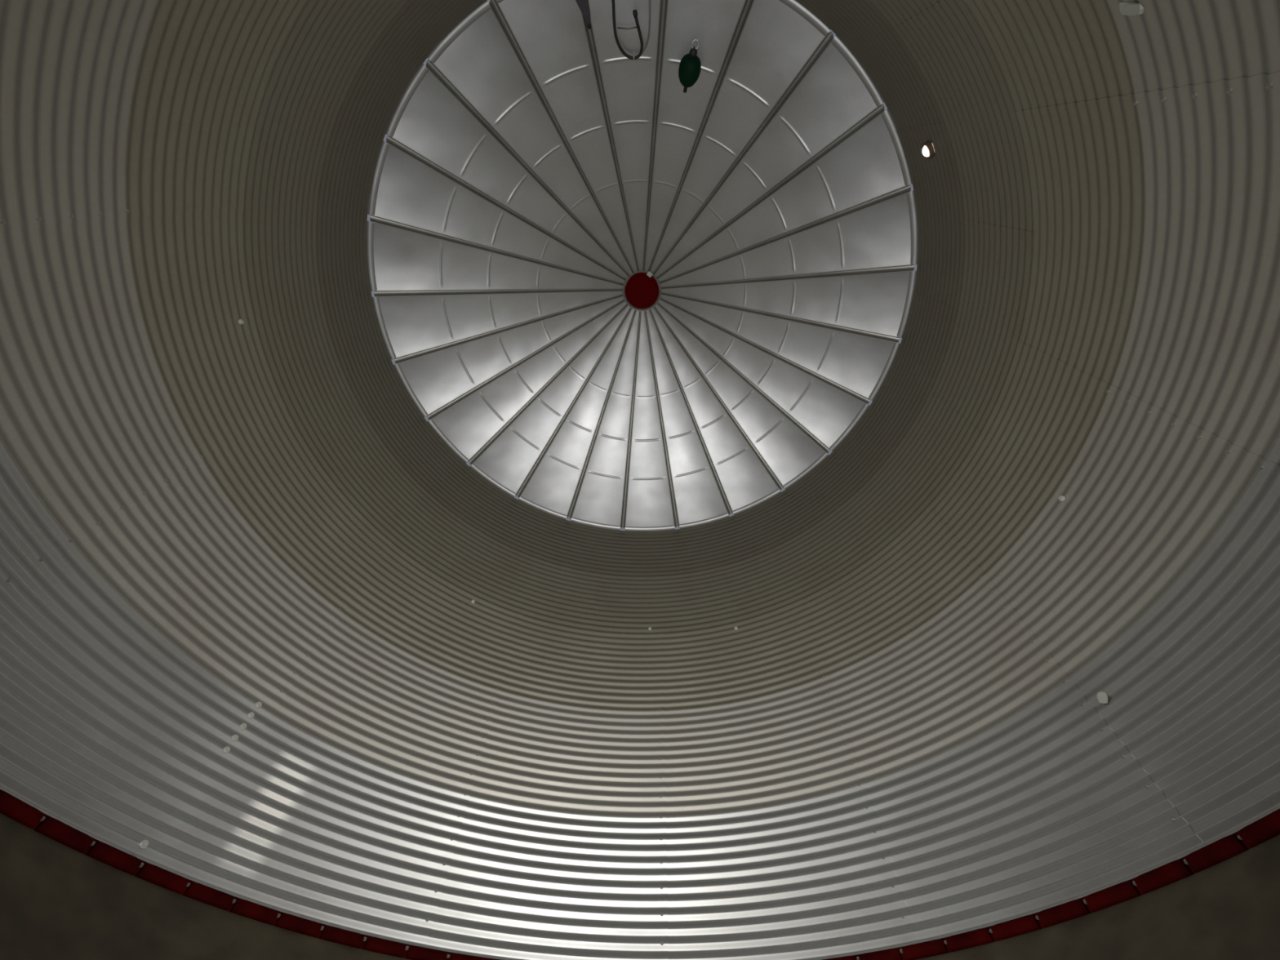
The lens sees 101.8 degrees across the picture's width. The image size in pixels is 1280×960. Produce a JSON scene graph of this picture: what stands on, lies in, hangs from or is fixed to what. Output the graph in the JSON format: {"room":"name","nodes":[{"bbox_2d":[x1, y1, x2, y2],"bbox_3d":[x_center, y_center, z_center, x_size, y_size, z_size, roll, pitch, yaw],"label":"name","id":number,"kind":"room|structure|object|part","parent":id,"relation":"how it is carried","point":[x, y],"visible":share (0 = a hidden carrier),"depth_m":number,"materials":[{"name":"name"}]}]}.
{"room":"grain silo interior","nodes":[
{"label":"grain silo interior","id":0,"kind":"room"},
{"bbox_2d":[0,0,1279,959],"bbox_3d":[-0.058,-0.517,3.287,5.151,4.071,5.151,12,-59,-6],"label":"wall","id":1,"kind":"structure","parent":0,"point":[267,639],"depth_m":2.97,"materials":[{"name":"metal"}]},
{"bbox_2d":[0,789,1279,959],"bbox_3d":[-0.108,0.540,1.538,5.173,0.064,5.173,3,-59,0],"label":"trim","id":2,"kind":"structure","parent":1,"relation":"attached to","point":[1268,827],"depth_m":2.33,"materials":[{"name":"red paint"}]},
{"bbox_2d":[921,141,934,159],"bbox_3d":[2.132,-2.447,3.872,0.054,0.120,0.120,-28,-63,17],"label":"light hole","id":3,"kind":"object","parent":1,"relation":"attached to","point":[928,151],"visible":1,"depth_m":3.84,"materials":[{"name":"white"}]},
{"bbox_3d":[2.124,-2.443,3.875,0.034,0.084,0.084,-28,-63,17],"label":"pane","id":4,"kind":"part","parent":3,"relation":"part of","materials":[{"name":"white glass"}]},
{"bbox_2d":[1097,691,1107,703],"bbox_3d":[2.272,1.070,2.556,0.008,0.065,0.054,20,-60,-10],"label":"paper scrap","id":5,"kind":"object","parent":1,"relation":"attached to","point":[1102,697],"visible":1,"depth_m":2.55,"materials":[{"name":"white paper"}]},
{"bbox_2d":[1119,2,1143,16],"bbox_3d":[1.798,-1.726,1.905,0.008,0.095,0.064,-38,-67,22],"label":"paper scrap","id":6,"kind":"object","parent":1,"relation":"attached to","point":[1126,9],"visible":1,"depth_m":1.90,"materials":[{"name":"white paper"}]},
{"bbox_2d":[0,813,1279,959],"bbox_3d":[-0.138,1.161,0.512,5.183,2.352,5.183,3,-59,0],"label":"floor","id":7,"kind":"structure","parent":0,"point":[58,901],"depth_m":2.03,"materials":[{"name":"concrete"}]},
{"bbox_2d":[366,0,917,531],"bbox_3d":[0.008,-1.899,5.571,5.166,1.286,5.166,3,-59,0],"label":"ceiling","id":8,"kind":"structure","parent":0,"point":[532,167],"depth_m":5.19,"materials":[{"name":"silver metal"}]},
{"bbox_3d":[-1.333,-2.155,5.439,2.334,1.202,0.603,11,-59,-5],"label":"roof panel","id":9,"kind":"part","parent":8,"relation":"part of","materials":[{"name":"silver metal"}]},
{"bbox_3d":[-1.213,-2.442,5.262,2.334,1.202,0.603,24,-61,-13],"label":"roof panel","id":10,"kind":"part","parent":8,"relation":"part of","materials":[{"name":"silver metal"}]},
{"bbox_3d":[-1.362,-1.850,5.625,2.334,1.202,0.603,-2,-59,3],"label":"roof panel","id":11,"kind":"part","parent":8,"relation":"part of","materials":[{"name":"silver metal"}]},
{"bbox_3d":[-1.010,-2.692,5.105,2.334,1.202,0.603,38,-65,-19],"label":"roof panel","id":12,"kind":"part","parent":8,"relation":"part of","materials":[{"name":"silver metal"}]},
{"bbox_3d":[-1.298,-1.548,5.805,2.334,1.202,0.603,-15,-60,10],"label":"roof panel","id":13,"kind":"part","parent":8,"relation":"part of","materials":[{"name":"silver metal"}]},
{"bbox_3d":[-1.144,-1.269,5.970,2.334,1.202,0.603,-28,-64,17],"label":"roof panel","id":14,"kind":"part","parent":8,"relation":"part of","materials":[{"name":"silver metal"}]},
{"bbox_3d":[-0.737,-2.887,4.979,0.603,1.202,2.334,-28,-64,17],"label":"roof panel","id":15,"kind":"part","parent":8,"relation":"part of","materials":[{"name":"silver metal"}]},
{"bbox_3d":[-0.912,-1.032,6.106,0.603,1.202,2.334,38,-65,-19],"label":"roof panel","id":16,"kind":"part","parent":8,"relation":"part of","materials":[{"name":"silver metal"}]},
{"bbox_3d":[-0.413,-3.014,4.893,0.603,1.202,2.334,-15,-60,10],"label":"roof panel","id":17,"kind":"part","parent":8,"relation":"part of","materials":[{"name":"silver metal"}]},
{"bbox_3d":[-0.617,-0.855,6.205,0.603,1.202,2.334,24,-61,-13],"label":"roof panel","id":18,"kind":"part","parent":8,"relation":"part of","materials":[{"name":"silver metal"}]},
{"bbox_2d":[575,0,591,28],"bbox_3d":[-0.429,-3.592,3.937,0.120,0.164,0.272,-8,-59,7],"label":"strap","id":19,"kind":"object","parent":8,"relation":"attached to","point":[584,5],"visible":1,"depth_m":3.95,"materials":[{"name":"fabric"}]},
{"bbox_3d":[-0.280,-0.748,6.260,0.603,1.202,2.334,11,-59,-5],"label":"roof panel","id":20,"kind":"part","parent":8,"relation":"part of","materials":[{"name":"silver metal"}]},
{"bbox_3d":[-0.061,-3.065,4.852,0.603,1.202,2.334,-2,-59,3],"label":"roof panel","id":21,"kind":"part","parent":8,"relation":"part of","materials":[{"name":"silver metal"}]},
{"bbox_2d":[612,0,650,59],"bbox_3d":[-0.076,-3.576,3.980,0.318,0.312,0.540,3,-59,0],"label":"cable","id":22,"kind":"object","parent":8,"relation":"hanging from","point":[634,11],"visible":1,"depth_m":4.07,"materials":[{"name":"rubber"}]},
{"bbox_2d":[624,271,658,308],"bbox_3d":[0.024,-2.223,6.079,0.402,0.091,0.431,3,-59,0],"label":"lid","id":23,"kind":"object","parent":8,"relation":"attached to","point":[642,289],"visible":1,"depth_m":6.11,"materials":[{"name":"red paint"}]},
{"bbox_3d":[0.077,-0.718,6.267,0.603,1.202,2.334,-2,-59,3],"label":"roof panel","id":24,"kind":"part","parent":8,"relation":"part of","materials":[{"name":"silver metal"}]},
{"bbox_3d":[0.429,-0.769,6.227,0.603,1.202,2.334,-15,-60,10],"label":"roof panel","id":25,"kind":"part","parent":8,"relation":"part of","materials":[{"name":"silver metal"}]},
{"bbox_2d":[678,38,701,93],"bbox_3d":[0.400,-3.338,4.204,0.187,0.232,0.309,-7,-59,6],"label":"bulb","id":26,"kind":"object","parent":8,"relation":"hanging from","point":[690,66],"visible":1,"depth_m":4.16,"materials":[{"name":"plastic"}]},
{"bbox_3d":[0.384,-3.280,4.331,0.031,0.031,0.090,2,-24,-9],"label":"stem","id":27,"kind":"part","parent":26,"relation":"part of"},
{"bbox_3d":[0.296,-3.036,4.859,0.603,1.202,2.334,11,-59,-5],"label":"roof panel","id":28,"kind":"part","parent":8,"relation":"part of","materials":[{"name":"silver metal"}]},
{"bbox_3d":[0.753,-0.896,6.140,0.603,1.202,2.334,-28,-64,17],"label":"roof panel","id":29,"kind":"part","parent":8,"relation":"part of","materials":[{"name":"silver metal"}]},
{"bbox_3d":[0.633,-2.929,4.915,0.603,1.202,2.334,24,-61,-13],"label":"roof panel","id":30,"kind":"part","parent":8,"relation":"part of","materials":[{"name":"silver metal"}]},
{"bbox_3d":[1.025,-1.091,6.014,2.334,1.202,0.603,38,-65,-19],"label":"roof panel","id":31,"kind":"part","parent":8,"relation":"part of","materials":[{"name":"silver metal"}]},
{"bbox_3d":[1.229,-1.341,5.857,2.334,1.202,0.603,24,-61,-13],"label":"roof panel","id":32,"kind":"part","parent":8,"relation":"part of","materials":[{"name":"silver metal"}]},
{"bbox_3d":[0.928,-2.751,5.014,0.603,1.202,2.334,38,-65,-19],"label":"roof panel","id":33,"kind":"part","parent":8,"relation":"part of","materials":[{"name":"silver metal"}]},
{"bbox_3d":[1.349,-1.628,5.680,2.334,1.202,0.603,11,-59,-5],"label":"roof panel","id":34,"kind":"part","parent":8,"relation":"part of","materials":[{"name":"silver metal"}]},
{"bbox_3d":[1.160,-2.515,5.150,2.334,1.202,0.603,-28,-64,17],"label":"roof panel","id":35,"kind":"part","parent":8,"relation":"part of","materials":[{"name":"silver metal"}]},
{"bbox_3d":[1.378,-1.933,5.495,2.334,1.202,0.603,-2,-59,3],"label":"roof panel","id":36,"kind":"part","parent":8,"relation":"part of","materials":[{"name":"silver metal"}]},
{"bbox_3d":[1.313,-2.236,5.314,2.334,1.202,0.603,-15,-60,10],"label":"roof panel","id":37,"kind":"part","parent":8,"relation":"part of","materials":[{"name":"silver metal"}]}
]}

